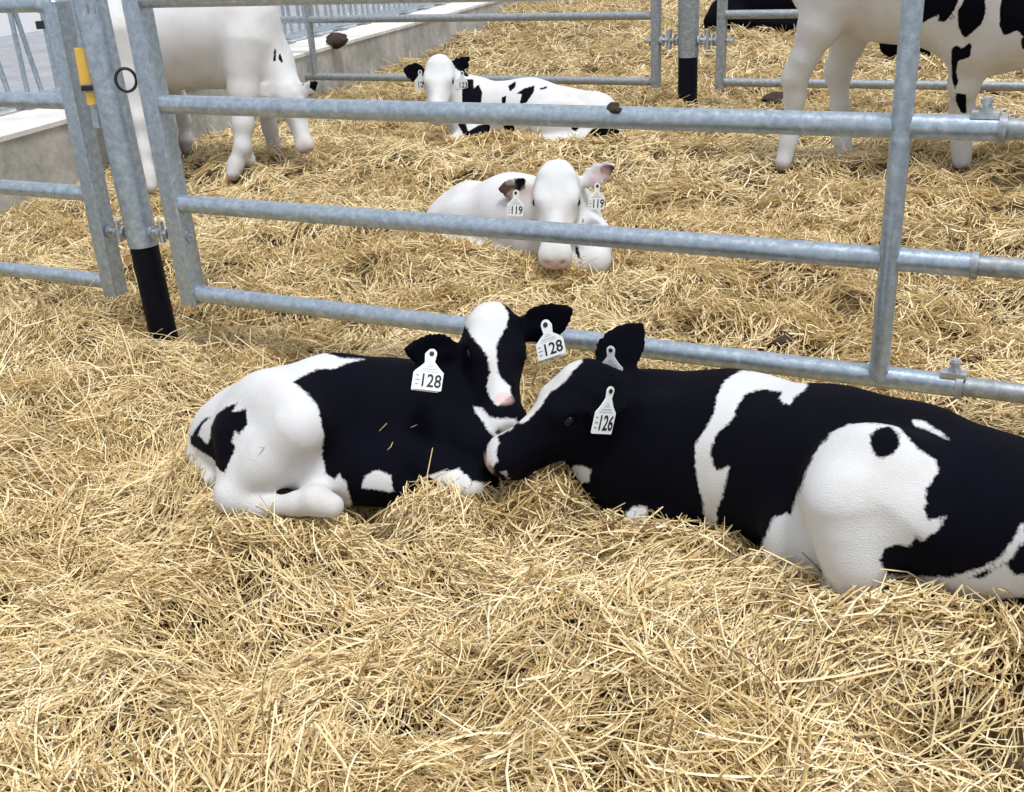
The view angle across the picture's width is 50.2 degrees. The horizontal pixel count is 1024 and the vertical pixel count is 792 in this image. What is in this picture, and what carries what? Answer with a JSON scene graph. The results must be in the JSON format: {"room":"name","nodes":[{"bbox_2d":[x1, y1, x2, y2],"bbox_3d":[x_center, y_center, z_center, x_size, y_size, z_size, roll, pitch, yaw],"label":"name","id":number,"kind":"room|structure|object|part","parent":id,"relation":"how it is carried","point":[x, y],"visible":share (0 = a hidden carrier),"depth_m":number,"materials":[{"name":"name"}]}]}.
{"room":"farm building","nodes":[
{"label":"farm building","id":0,"kind":"room"},
{"bbox_2d":[0,0,62,36],"bbox_3d":[-5.941,-6.582,15.018,0.100,2.800,44.000,4,25,16],"label":"wall","id":1,"kind":"structure","parent":0,"point":[27,20],"depth_m":14.08,"materials":[{"name":"white"}]},
{"bbox_2d":[0,1,534,222],"bbox_3d":[-0.285,-4.088,11.999,0.508,0.500,34.000,4,25,16],"label":"wall","id":2,"kind":"structure","parent":0,"point":[47,156],"depth_m":6.72,"materials":[{"name":"concrete"}]},
{"bbox_2d":[0,3,441,113],"bbox_3d":[-2.887,-5.069,14.704,6.139,0.120,44.000,4,25,16],"label":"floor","id":3,"kind":"structure","parent":2,"relation":"attached to","point":[36,39],"depth_m":11.50,"materials":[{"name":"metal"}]},
{"bbox_2d":[0,2,494,141],"bbox_3d":[-0.295,-4.325,11.894,0.520,0.022,34.000,4,25,16],"label":"trim","id":4,"kind":"structure","parent":2,"relation":"on","point":[15,123],"depth_m":7.90,"materials":[{"name":"concrete"}]},
{"bbox_2d":[0,0,445,110],"bbox_3d":[-1.297,-3.698,9.354,0.090,0.973,15.500,4,25,16],"label":"barrier","id":5,"kind":"object","parent":4,"relation":"on","point":[41,24],"visible":0.32,"depth_m":8.14,"materials":[{"name":"metal"}]},
{"bbox_3d":[-2.527,-1.517,5.741,0.090,0.012,0.120,4,25,16],"label":"foot plate","id":6,"kind":"part","parent":5,"relation":"part of","materials":[{"name":"metal"}]},
{"bbox_3d":[-1.425,-3.047,9.086,0.090,0.012,0.120,4,25,16],"label":"foot plate","id":7,"kind":"part","parent":5,"relation":"part of","materials":[{"name":"metal"}]},
{"bbox_2d":[326,32,348,48],"bbox_3d":[-1.285,-2.611,8.024,0.156,0.106,0.242,-9,24,-13],"label":"clump","id":8,"kind":"object","parent":4,"relation":"on","point":[337,40],"visible":0.99,"depth_m":7.94,"materials":[{"name":"brown soil"}]},
{"bbox_3d":[3.540,-1.833,7.064,30.000,0.100,44.000,8,26,25],"label":"floor","id":9,"kind":"structure","parent":0,"visible":0},
{"bbox_2d":[73,0,178,344],"bbox_3d":[-1.083,-0.824,2.980,0.200,1.783,0.100,8,26,25],"label":"fence post","id":10,"kind":"object","parent":9,"relation":"on","point":[94,20],"visible":0.88,"depth_m":3.03,"materials":[{"name":"metal"}]},
{"bbox_2d":[0,0,127,296],"bbox_3d":[-1.664,-0.764,3.326,1.235,0.851,0.056,8,26,25],"label":"gate","id":11,"kind":"object","parent":10,"relation":"attached to","point":[106,232],"visible":0.87,"depth_m":3.14,"materials":[{"name":"metal"}]},
{"bbox_3d":[-1.736,-1.137,3.190,1.118,0.045,0.045,8,26,25],"label":"rail","id":12,"kind":"part","parent":11,"relation":"part of","materials":[{"name":"metal"}]},
{"bbox_3d":[-1.723,-0.900,3.294,1.118,0.045,0.045,8,26,25],"label":"rail","id":13,"kind":"part","parent":11,"relation":"part of","materials":[{"name":"metal"}]},
{"bbox_3d":[-1.710,-0.660,3.400,1.118,0.045,0.045,8,26,25],"label":"rail","id":14,"kind":"part","parent":11,"relation":"part of","materials":[{"name":"metal"}]},
{"bbox_3d":[-1.697,-0.416,3.507,1.118,0.045,0.045,8,26,25],"label":"rail","id":15,"kind":"part","parent":11,"relation":"part of","materials":[{"name":"metal"}]},
{"bbox_2d":[71,0,100,127],"bbox_3d":[-1.158,-0.894,2.958,0.041,0.335,0.030,-11,25,-16],"label":"bar","id":16,"kind":"object","parent":10,"relation":"attached to","point":[83,72],"visible":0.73,"depth_m":2.97,"materials":[{"name":"metal"}]},
{"bbox_3d":[-1.120,-1.042,2.906,0.135,1.321,0.086,8,26,25],"label":"steel post","id":17,"kind":"part","parent":10,"relation":"part of","materials":[{"name":"grey metal"}]},
{"bbox_2d":[121,0,1023,403],"bbox_3d":[0.701,-0.430,2.222,3.902,0.886,0.061,8,26,25],"label":"gate","id":18,"kind":"object","parent":10,"relation":"attached to","point":[987,124],"visible":0.99,"depth_m":2.46,"materials":[{"name":"metal"}]},
{"bbox_3d":[-0.031,-0.891,2.398,2.090,0.049,0.049,8,26,25],"label":"rail","id":19,"kind":"part","parent":18,"relation":"part of","materials":[{"name":"metal"}]},
{"bbox_3d":[0.006,-0.159,2.721,2.085,0.049,0.049,8,26,25],"label":"rail","id":20,"kind":"part","parent":18,"relation":"part of","materials":[{"name":"metal"}]},
{"bbox_3d":[-0.007,-0.400,2.615,2.085,0.049,0.049,8,26,25],"label":"rail","id":21,"kind":"part","parent":18,"relation":"part of","materials":[{"name":"metal"}]},
{"bbox_3d":[-0.011,-0.645,2.502,2.105,0.049,0.049,8,26,25],"label":"rail","id":22,"kind":"part","parent":18,"relation":"part of","materials":[{"name":"metal"}]},
{"bbox_2d":[606,102,621,113],"bbox_3d":[0.226,-0.627,2.385,0.043,0.027,0.056,8,26,25],"label":"clump","id":23,"kind":"object","parent":18,"relation":"on","point":[612,107],"visible":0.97,"depth_m":2.37,"materials":[{"name":"brown soil"}]},
{"bbox_3d":[1.706,0.093,1.934,1.715,0.041,0.041,8,26,25],"label":"rail","id":24,"kind":"part","parent":18,"relation":"part of","materials":[{"name":"metal"}]},
{"bbox_3d":[1.693,-0.147,1.829,1.715,0.041,0.041,8,26,25],"label":"rail","id":25,"kind":"part","parent":18,"relation":"part of","materials":[{"name":"metal"}]},
{"bbox_3d":[1.689,-0.393,1.716,1.695,0.041,0.041,8,26,25],"label":"rail","id":26,"kind":"part","parent":18,"relation":"part of","materials":[{"name":"metal"}]},
{"bbox_2d":[0,0,1023,791],"bbox_3d":[5.040,-5.104,13.530,13.557,0.583,29.950,8,26,25],"label":"bedding","id":27,"kind":"object","parent":9,"relation":"on","point":[517,636],"visible":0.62,"depth_m":2.15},
{"bbox_2d":[107,0,317,192],"bbox_3d":[-1.558,-1.580,5.463,1.124,0.986,0.901,8,26,25],"label":"calf","id":28,"kind":"object","parent":27,"relation":"on","point":[245,51],"visible":0.53,"depth_m":5.32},
{"bbox_2d":[186,302,572,518],"bbox_3d":[-0.261,0.066,2.325,0.856,0.417,0.502,-9,24,-13],"label":"calf","id":29,"kind":"object","parent":27,"relation":"on","point":[318,419],"visible":0.91,"depth_m":2.21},
{"bbox_3d":[-0.171,-0.049,2.182,0.059,0.072,0.051,0,24,7],"label":"plate","id":30,"kind":"part","parent":29,"relation":"part of","materials":[{"name":"white plastic"}]},
{"bbox_2d":[415,364,437,383],"bbox_3d":[-0.172,-0.044,2.164,0.048,0.033,0.017,-10,25,-15],"label":"print","id":31,"kind":"object","parent":29,"relation":"on","point":[426,373],"depth_m":2.16,"materials":[{"name":"grey"}]},
{"bbox_2d":[538,334,555,356],"bbox_3d":[0.076,-0.110,2.350,0.040,0.049,0.018,-3,24,1],"label":"print","id":32,"kind":"object","parent":29,"relation":"attached to","point":[547,343],"depth_m":2.35,"materials":[{"name":"grey"}]},
{"bbox_3d":[0.090,-0.115,2.362,0.073,0.083,0.040,8,26,25],"label":"plate","id":33,"kind":"part","parent":29,"relation":"part of","materials":[{"name":"white plastic"}]},
{"bbox_2d":[403,54,624,150],"bbox_3d":[-0.008,-1.597,5.953,1.306,0.517,0.552,5,25,18],"label":"calf","id":34,"kind":"object","parent":27,"relation":"on","point":[443,79],"visible":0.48,"depth_m":5.92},
{"bbox_2d":[427,159,614,273],"bbox_3d":[0.033,-0.664,3.949,0.434,0.447,0.945,-18,28,-30],"label":"calf","id":35,"kind":"object","parent":27,"relation":"on","point":[557,193],"visible":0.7,"depth_m":3.69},
{"bbox_2d":[703,0,797,32],"bbox_3d":[2.800,-3.828,10.368,1.871,0.740,0.696,13,28,32],"label":"calf","id":36,"kind":"object","parent":27,"relation":"on","point":[710,19],"visible":0.27,"depth_m":10.43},
{"bbox_2d":[483,323,1023,606],"bbox_3d":[0.479,0.151,1.944,1.102,0.427,0.464,18,31,40],"label":"calf","id":37,"kind":"object","parent":27,"relation":"on","point":[859,482],"visible":0.9,"depth_m":1.80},
{"bbox_2d":[594,404,611,427],"bbox_3d":[0.163,0.035,1.969,0.045,0.040,0.002,-20,29,-33],"label":"print","id":38,"kind":"object","parent":37,"relation":"on","point":[603,415],"depth_m":1.97,"materials":[{"name":"grey"}]},
{"bbox_2d":[760,91,782,109],"bbox_3d":[1.603,-1.793,6.679,0.165,0.120,0.185,8,26,25],"label":"clump","id":39,"kind":"object","parent":27,"relation":"on","point":[775,95],"visible":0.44,"depth_m":6.62,"materials":[{"name":"brown soil"}]},
{"bbox_2d":[772,330,792,347],"bbox_3d":[0.753,-0.157,3.059,0.065,0.042,0.067,8,26,25],"label":"clump","id":40,"kind":"object","parent":27,"relation":"on","point":[781,340],"visible":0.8,"depth_m":3.04,"materials":[{"name":"brown soil"}]},
{"bbox_2d":[775,0,1023,170],"bbox_3d":[1.956,-1.510,4.652,1.597,1.145,0.667,8,26,25],"label":"calf","id":41,"kind":"object","parent":27,"relation":"on","point":[976,40],"visible":0.83,"depth_m":4.63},
{"bbox_2d":[879,43,941,63],"bbox_3d":[3.244,-2.748,7.945,1.064,0.650,0.680,8,26,25],"label":"calf","id":42,"kind":"object","parent":27,"relation":"on","point":[889,50],"visible":0.07,"depth_m":8.08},
{"bbox_2d":[678,0,699,107],"bbox_3d":[1.020,-2.332,6.298,0.122,1.660,0.122,8,26,25],"label":"fence post","id":43,"kind":"object","parent":9,"relation":"on","point":[688,10],"visible":0.7,"depth_m":6.38,"materials":[{"name":"metal"}]},
{"bbox_2d":[280,0,677,87],"bbox_3d":[-0.476,-2.431,7.041,3.236,0.814,0.073,8,26,24],"label":"gate","id":44,"kind":"object","parent":43,"relation":"attached to","point":[656,40],"visible":0.74,"depth_m":6.84,"materials":[{"name":"metal"}]},
{"bbox_3d":[-0.540,-2.447,7.075,3.087,0.048,0.048,8,26,25],"label":"rail","id":45,"kind":"part","parent":44,"relation":"part of","materials":[{"name":"metal"}]},
{"bbox_3d":[-0.498,-2.098,7.216,3.037,0.048,0.048,8,26,25],"label":"rail","id":46,"kind":"part","parent":44,"relation":"part of","materials":[{"name":"metal"}]},
{"bbox_3d":[1.008,-2.546,6.204,0.122,1.192,0.122,8,26,25],"label":"steel post","id":47,"kind":"part","parent":43,"relation":"part of","materials":[{"name":"grey metal"}]},
{"bbox_2d":[697,0,1023,90],"bbox_3d":[2.947,-1.925,5.463,4.159,0.814,0.072,8,26,25],"label":"gate","id":48,"kind":"object","parent":43,"relation":"attached to","point":[720,39],"visible":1,"depth_m":6.21,"materials":[{"name":"metal"}]},
{"bbox_3d":[3.012,-1.919,5.432,4.016,0.049,0.049,8,26,25],"label":"rail","id":49,"kind":"part","parent":48,"relation":"part of","materials":[{"name":"metal"}]},
{"bbox_3d":[3.030,-1.575,5.583,4.016,0.049,0.049,8,26,25],"label":"rail","id":50,"kind":"part","parent":48,"relation":"part of","materials":[{"name":"metal"}]}
]}

